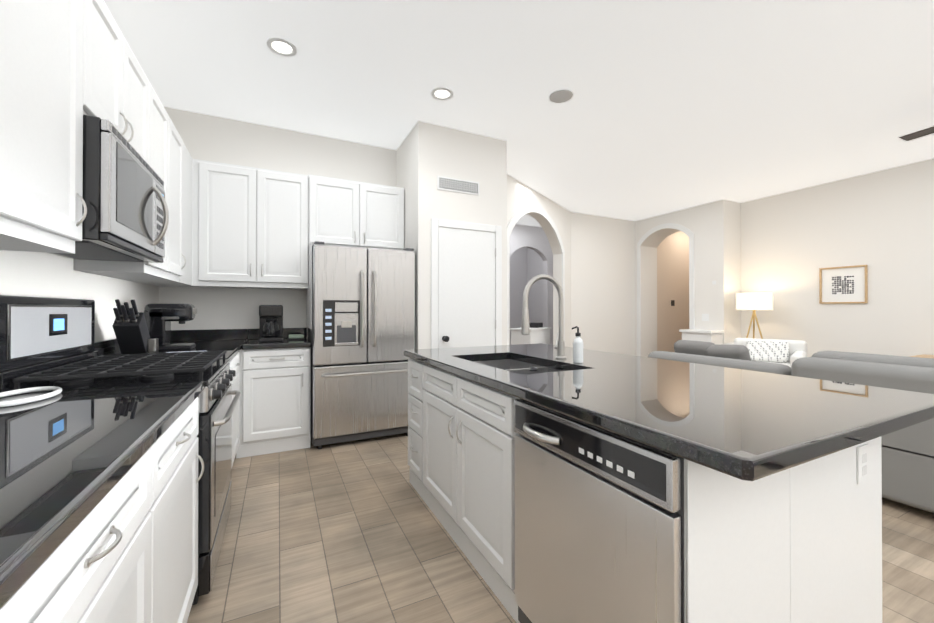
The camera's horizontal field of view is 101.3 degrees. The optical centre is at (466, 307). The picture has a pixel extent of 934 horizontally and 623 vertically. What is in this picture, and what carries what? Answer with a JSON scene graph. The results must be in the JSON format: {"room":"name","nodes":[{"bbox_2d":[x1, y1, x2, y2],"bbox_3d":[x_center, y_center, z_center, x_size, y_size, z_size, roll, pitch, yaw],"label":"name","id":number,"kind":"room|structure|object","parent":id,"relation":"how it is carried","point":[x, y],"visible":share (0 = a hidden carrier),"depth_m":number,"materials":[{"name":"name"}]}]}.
{"room":"kitchen","nodes":[
{"label":"kitchen","id":0,"kind":"room"},
{"bbox_2d":[0,250,158,341],"bbox_3d":[-1.162,-0.295,0.094,0.120,3.000,7.470,0,0,-26],"label":"wall","id":1,"kind":"structure","parent":0,"point":[34,274],"depth_m":1.92,"materials":[{"name":"beige paint"}]},
{"bbox_2d":[0,0,91,259],"bbox_3d":[-1.384,-0.732,1.033,0.305,1.075,0.647,0,0,-26],"label":"upper cabinet","id":2,"kind":"object","parent":1,"relation":"attached to","point":[66,66],"depth_m":1.16,"materials":[{"name":"white wood"}]},
{"bbox_2d":[94,338,120,355],"bbox_3d":[-1.479,0.240,0.898,0.020,0.100,5.498,0,0,-26],"label":"backsplash","id":3,"kind":"structure","parent":1,"relation":"attached to","point":[105,347],"depth_m":2.30,"materials":[{"name":"black stone"}]},
{"bbox_2d":[92,0,127,140],"bbox_3d":[-1.614,-0.987,1.501,0.305,0.560,0.393,0,0,-26],"label":"upper cabinet","id":4,"kind":"object","parent":1,"relation":"attached to","point":[109,45],"depth_m":1.60,"materials":[{"name":"white wood"}]},
{"bbox_2d":[46,115,168,262],"bbox_3d":[-1.639,-0.472,1.705,0.439,0.459,0.778,0,0,-26],"label":"microwave","id":5,"kind":"object","parent":4,"relation":"attached to","point":[126,219],"visible":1,"depth_m":1.54,"materials":[{"name":"silver metal"}]},
{"bbox_2d":[74,88,171,279],"bbox_3d":[-1.966,-0.726,2.215,0.305,1.075,0.417,0,0,-26],"label":"upper cabinet","id":6,"kind":"object","parent":1,"relation":"attached to","point":[161,121],"depth_m":2.28,"materials":[{"name":"white wood"}]},
{"bbox_2d":[128,44,152,167],"bbox_3d":[-1.787,-0.985,1.853,0.305,0.560,0.393,0,0,-26],"label":"upper cabinet","id":7,"kind":"object","parent":1,"relation":"attached to","point":[139,86],"depth_m":1.95,"materials":[{"name":"white wood"}]},
{"bbox_2d":[127,122,187,283],"bbox_3d":[-2.151,-0.724,2.591,0.305,1.075,0.420,0,0,-26],"label":"upper cabinet","id":8,"kind":"object","parent":1,"relation":"attached to","point":[179,150],"depth_m":2.75,"materials":[{"name":"white wood"}]},
{"bbox_2d":[148,151,195,286],"bbox_3d":[-2.343,-0.722,2.979,0.305,1.075,0.445,0,0,-26],"label":"upper cabinet","id":9,"kind":"object","parent":1,"relation":"attached to","point":[191,282],"depth_m":3.21,"materials":[{"name":"white wood"}]},
{"bbox_2d":[159,106,395,339],"bbox_3d":[-1.777,-0.275,3.888,2.130,3.000,0.120,0,0,-26],"label":"wall","id":10,"kind":"structure","parent":0,"point":[206,137],"depth_m":3.70,"materials":[{"name":"beige paint"}]},
{"bbox_2d":[196,159,259,288],"bbox_3d":[-2.166,-0.719,3.459,0.480,1.075,0.305,0,0,-26],"label":"upper cabinet","id":11,"kind":"object","parent":10,"relation":"attached to","point":[227,195],"depth_m":3.33,"materials":[{"name":"white wood"}]},
{"bbox_2d":[171,328,306,339],"bbox_3d":[-2.151,0.254,3.620,1.176,0.100,0.020,0,0,-26],"label":"backsplash","id":12,"kind":"structure","parent":10,"relation":"attached to","point":[212,334],"depth_m":3.56,"materials":[{"name":"black stone"}]},
{"bbox_2d":[260,168,311,291],"bbox_3d":[-1.758,-0.718,3.660,0.431,1.075,0.305,0,0,-26],"label":"upper cabinet","id":13,"kind":"object","parent":10,"relation":"attached to","point":[285,254],"depth_m":3.53,"materials":[{"name":"white wood"}]},
{"bbox_2d":[308,174,359,247],"bbox_3d":[-1.348,-0.917,3.846,0.467,0.675,0.335,0,0,-26],"label":"upper cabinet","id":14,"kind":"object","parent":10,"relation":"attached to","point":[333,203],"depth_m":3.69,"materials":[{"name":"white wood"}]},
{"bbox_2d":[360,182,403,249],"bbox_3d":[-0.931,-0.916,4.052,0.463,0.675,0.335,0,0,-26],"label":"upper cabinet","id":15,"kind":"object","parent":10,"relation":"attached to","point":[381,206],"depth_m":3.90,"materials":[{"name":"white wood"}]},
{"bbox_2d":[396,121,506,348],"bbox_3d":[-0.267,-0.272,4.353,0.990,3.000,1.120,0,0,-26],"label":"wall","id":16,"kind":"structure","parent":0,"point":[427,153],"depth_m":3.81,"materials":[{"name":"beige paint"}]},
{"bbox_2d":[437,175,478,194],"bbox_3d":[-0.080,-1.213,3.815,0.465,0.135,0.016,0,0,-26],"label":"air vent","id":17,"kind":"object","parent":16,"relation":"in","point":[457,185],"visible":1,"depth_m":3.80,"materials":[{"name":"white metal"}]},
{"bbox_2d":[431,218,501,348],"bbox_3d":[0.021,0.185,3.826,0.788,2.080,0.076,0,0,-26],"label":"door","id":18,"kind":"structure","parent":16,"relation":"attached to","point":[466,287],"depth_m":3.84,"materials":[{"name":"white wood"}]},
{"bbox_2d":[510,247,526,344],"bbox_3d":[-0.014,-0.246,9.371,3.900,3.000,0.100,0,0,-26],"label":"wall","id":19,"kind":"structure","parent":0,"point":[518,270],"depth_m":9.97,"materials":[{"name":"paint"}]},
{"bbox_2d":[104,0,933,226],"bbox_3d":[2.499,-1.810,4.709,11.120,0.080,12.700,0,0,-26],"label":"ceiling","id":20,"kind":"structure","parent":0,"point":[672,106],"depth_m":3.00,"materials":[{"name":"paint"}]},
{"bbox_2d":[266,37,296,56],"bbox_3d":[-1.265,-1.776,2.620,0.190,0.008,0.190,0,0,-26],"label":"recessed light","id":21,"kind":"object","parent":20,"relation":"in","point":[281,47],"visible":1,"depth_m":2.61,"materials":[{"name":"white"}]},
{"bbox_2d":[431,87,453,100],"bbox_3d":[-0.206,-1.773,3.187,0.190,0.008,0.190,0,0,-26],"label":"recessed light","id":22,"kind":"object","parent":20,"relation":"in","point":[441,93],"visible":1,"depth_m":3.18,"materials":[{"name":"white"}]},
{"bbox_2d":[549,89,572,102],"bbox_3d":[0.791,-1.771,3.221,0.200,0.012,0.200,0,0,-26],"label":"detector","id":23,"kind":"object","parent":20,"relation":"attached to","point":[561,96],"visible":0.96,"depth_m":3.21,"materials":[{"name":"white plastic"}]},
{"bbox_2d":[898,126,933,140],"bbox_3d":[4.152,-1.619,2.972,1.224,0.319,1.158,0,0,-26],"label":"ceiling fan","id":24,"kind":"object","parent":20,"relation":"hanging from","point":[919,134],"visible":1,"depth_m":3.44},
{"bbox_2d":[509,224,552,344],"bbox_3d":[0.640,-0.254,7.932,3.800,3.000,0.140,0,0,-26],"label":"wall","id":25,"kind":"structure","parent":0,"point":[535,238],"depth_m":8.38,"materials":[{"name":"paint"}]},
{"bbox_2d":[527,248,542,322],"bbox_3d":[2.215,-0.248,8.920,0.100,3.000,2.880,0,0,-26],"label":"wall","id":26,"kind":"structure","parent":0,"point":[534,269],"depth_m":9.76,"materials":[{"name":"paint"}]},
{"bbox_2d":[507,174,570,346],"bbox_3d":[0.981,-0.265,5.828,0.180,3.000,3.034,0,0,35],"label":"wall","id":27,"kind":"structure","parent":0,"point":[551,218],"depth_m":6.43,"materials":[{"name":"beige paint"}]},
{"bbox_2d":[187,433,933,622],"bbox_3d":[2.499,1.260,4.693,11.120,0.060,12.700,0,0,-26],"label":"floor","id":28,"kind":"structure","parent":0,"point":[355,531],"depth_m":1.90,"materials":[{"name":"brown wood"}]},
{"bbox_2d":[8,444,159,622],"bbox_3d":[-0.940,0.770,0.526,0.660,0.875,0.620,0,0,-26],"label":"base cabinet","id":29,"kind":"object","parent":28,"relation":"on","point":[110,573],"depth_m":0.73,"materials":[{"name":"white wood"}]},
{"bbox_2d":[0,381,203,622],"bbox_3d":[-0.666,0.307,-0.013,0.673,0.045,3.146,0,0,-26],"label":"countertop","id":30,"kind":"structure","parent":29,"relation":"on","point":[63,456],"depth_m":0.75,"materials":[{"name":"black stone"}]},
{"bbox_2d":[0,386,62,406],"bbox_3d":[-1.414,0.282,1.215,0.167,0.016,0.267,0,0,-26],"label":"spoon rest","id":31,"kind":"object","parent":30,"relation":"on","point":[56,390],"visible":1,"depth_m":1.24,"materials":[{"name":"white ceramic"}]},
{"bbox_2d":[0,295,240,604],"bbox_3d":[-1.500,0.587,1.768,0.748,1.255,0.774,0,0,-26],"label":"gas range","id":32,"kind":"object","parent":28,"relation":"on","point":[46,341],"visible":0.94,"depth_m":1.58,"materials":[{"name":"black metal"}]},
{"bbox_2d":[160,400,203,622],"bbox_3d":[-1.222,0.773,1.099,0.660,0.875,0.656,0,0,-26],"label":"base cabinet","id":33,"kind":"object","parent":28,"relation":"on","point":[179,456],"depth_m":1.22,"materials":[{"name":"white wood"}]},
{"bbox_2d":[230,360,235,465],"bbox_3d":[-1.821,0.780,2.313,0.660,0.875,0.476,0,0,-26],"label":"base cabinet","id":34,"kind":"object","parent":28,"relation":"on","point":[232,366],"depth_m":2.69,"materials":[{"name":"white wood"}]},
{"bbox_2d":[236,356,239,457],"bbox_3d":[-2.027,0.782,2.731,0.660,0.875,0.456,0,0,-26],"label":"base cabinet","id":35,"kind":"object","parent":28,"relation":"on","point":[237,357],"depth_m":3.02,"materials":[{"name":"white wood"}]},
{"bbox_2d":[240,348,310,457],"bbox_3d":[-1.744,0.786,3.483,0.556,0.875,0.620,0,0,-26],"label":"base cabinet","id":36,"kind":"object","parent":28,"relation":"on","point":[275,383],"depth_m":3.21,"materials":[{"name":"white wood"}]},
{"bbox_2d":[116,340,243,363],"bbox_3d":[-2.055,0.322,2.806,0.673,0.045,1.564,0,0,-26],"label":"countertop","id":37,"kind":"structure","parent":36,"relation":"on","point":[232,347],"depth_m":2.94,"materials":[{"name":"black stone"}]},
{"bbox_2d":[112,299,158,353],"bbox_3d":[-1.975,0.126,2.286,0.160,0.340,0.314,0,0,-26],"label":"knife block","id":38,"kind":"object","parent":37,"relation":"on","point":[130,328],"visible":0.98,"depth_m":2.24,"materials":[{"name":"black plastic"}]},
{"bbox_2d":[144,303,196,350],"bbox_3d":[-2.105,0.136,2.731,0.280,0.325,0.190,0,0,-26],"label":"coffee brewer","id":39,"kind":"object","parent":37,"relation":"on","point":[159,317],"visible":0.75,"depth_m":2.65,"materials":[{"name":"black plastic"}]},
{"bbox_2d":[240,336,310,351],"bbox_3d":[-1.723,0.326,3.489,0.523,0.045,0.633,0,0,-26],"label":"countertop","id":40,"kind":"structure","parent":36,"relation":"on","point":[249,345],"depth_m":3.23,"materials":[{"name":"black stone"}]},
{"bbox_2d":[259,305,282,341],"bbox_3d":[-1.755,0.140,3.435,0.190,0.325,0.267,0,0,-26],"label":"drip coffee maker","id":41,"kind":"object","parent":40,"relation":"on","point":[271,324],"visible":1,"depth_m":3.38,"materials":[{"name":"black plastic"}]},
{"bbox_2d":[287,334,304,339],"bbox_3d":[-1.617,0.281,3.629,0.150,0.045,0.120,0,0,-26],"label":"tray","id":42,"kind":"object","parent":40,"relation":"on","point":[296,336],"visible":1,"depth_m":3.59,"materials":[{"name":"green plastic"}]},
{"bbox_2d":[308,241,414,448],"bbox_3d":[-1.032,0.331,3.722,0.906,1.787,0.770,0,0,-26],"label":"fridge","id":43,"kind":"object","parent":28,"relation":"on","point":[361,335],"visible":0.98,"depth_m":3.40,"materials":[{"name":"silver metal"}]},
{"bbox_2d":[510,322,551,344],"bbox_3d":[1.166,0.761,6.971,0.420,0.960,0.900,0,0,35],"label":"console","id":44,"kind":"object","parent":28,"relation":"on","point":[539,333],"visible":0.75,"depth_m":6.72,"materials":[{"name":"white wood"}]},
{"bbox_2d":[404,355,881,622],"bbox_3d":[0.511,0.773,1.993,1.176,0.884,2.032,0,0,-26],"label":"kitchen island","id":45,"kind":"object","parent":28,"relation":"on","point":[595,486],"depth_m":1.15,"materials":[{"name":"white wood"}]},
{"bbox_2d":[404,343,933,486],"bbox_3d":[0.578,0.318,1.973,1.195,0.045,2.210,0,0,-26],"label":"island countertop","id":46,"kind":"structure","parent":45,"relation":"on","point":[750,428],"depth_m":1.17,"materials":[{"name":"black stone"}]},
{"bbox_2d":[521,274,566,358],"bbox_3d":[0.435,0.053,2.200,0.315,0.484,0.103,0,0,-26],"label":"faucet","id":47,"kind":"object","parent":46,"relation":"on","point":[559,346],"visible":1,"depth_m":2.20,"materials":[{"name":"silver metal"}]},
{"bbox_2d":[572,326,582,362],"bbox_3d":[0.588,0.197,2.046,0.068,0.195,0.053,0,0,-26],"label":"soap dispenser","id":48,"kind":"object","parent":46,"relation":"on","point":[578,349],"visible":1,"depth_m":2.03,"materials":[{"name":"white plastic"}]},
{"bbox_2d":[736,292,772,338],"bbox_3d":[4.417,0.509,5.828,0.540,1.458,0.536,0,0,-26],"label":"floor lamp","id":49,"kind":"object","parent":28,"relation":"on","point":[753,302],"visible":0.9,"depth_m":5.72,"materials":[{"name":"beige fabric"}]},
{"bbox_2d":[734,338,806,366],"bbox_3d":[3.982,0.837,5.103,0.800,0.790,0.800,0,0,44],"label":"accent chair","id":50,"kind":"object","parent":28,"relation":"on","point":[786,352],"visible":0.17,"depth_m":5.11,"materials":[{"name":"white fabric"}]},
{"bbox_2d":[648,340,933,512],"bbox_3d":[3.058,0.767,2.362,0.980,0.900,3.820,0,0,-26],"label":"sectional sofa","id":51,"kind":"object","parent":28,"relation":"on","point":[907,466],"visible":0.29,"depth_m":2.33,"materials":[{"name":"grey fabric"}]},
{"bbox_2d":[909,354,933,358],"bbox_3d":[5.439,0.894,4.192,0.450,0.665,0.700,0,0,-26],"label":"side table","id":52,"kind":"object","parent":28,"relation":"on","point":[926,356],"visible":0.15,"depth_m":4.39,"materials":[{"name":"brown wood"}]},
{"bbox_2d":[571,212,635,355],"bbox_3d":[2.748,-0.256,7.510,2.030,3.000,0.120,0,0,-26],"label":"wall","id":53,"kind":"structure","parent":0,"point":[602,283],"depth_m":7.39,"materials":[{"name":"beige paint"}]},
{"bbox_2d":[657,231,688,351],"bbox_3d":[4.847,-0.251,8.444,2.200,3.000,0.100,0,0,-26],"label":"wall","id":54,"kind":"structure","parent":0,"point":[672,267],"depth_m":8.15,"materials":[{"name":"paint"}]},
{"bbox_2d":[635,199,740,356],"bbox_3d":[4.003,-0.258,7.103,0.500,3.000,1.720,0,0,-26],"label":"wall","id":55,"kind":"structure","parent":0,"point":[711,231],"depth_m":6.57,"materials":[{"name":"beige paint"}]},
{"bbox_2d":[702,314,708,320],"bbox_3d":[4.039,0.169,6.494,0.008,0.120,0.120,0,0,-26],"label":"switch plate","id":56,"kind":"object","parent":55,"relation":"attached to","point":[705,317],"depth_m":6.49,"materials":[{"name":"white plastic"}]},
{"bbox_2d":[679,329,723,344],"bbox_3d":[3.906,0.808,6.397,0.328,0.860,0.550,0,0,-26],"label":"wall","id":57,"kind":"structure","parent":0,"point":[714,336],"depth_m":6.24,"materials":[{"name":"white paint"}]},
{"bbox_2d":[741,158,933,356],"bbox_3d":[6.179,-0.277,3.387,0.120,3.000,6.890,0,0,-26],"label":"wall","id":58,"kind":"structure","parent":0,"point":[880,224],"depth_m":5.21,"materials":[{"name":"beige paint"}]},
{"bbox_2d":[819,265,867,303],"bbox_3d":[5.167,-0.307,5.272,0.027,0.510,0.495,0,0,-26],"label":"framed artwork","id":59,"kind":"object","parent":58,"relation":"attached to","point":[844,285],"visible":1,"depth_m":5.26,"materials":[{"name":"white paper"}]}
]}

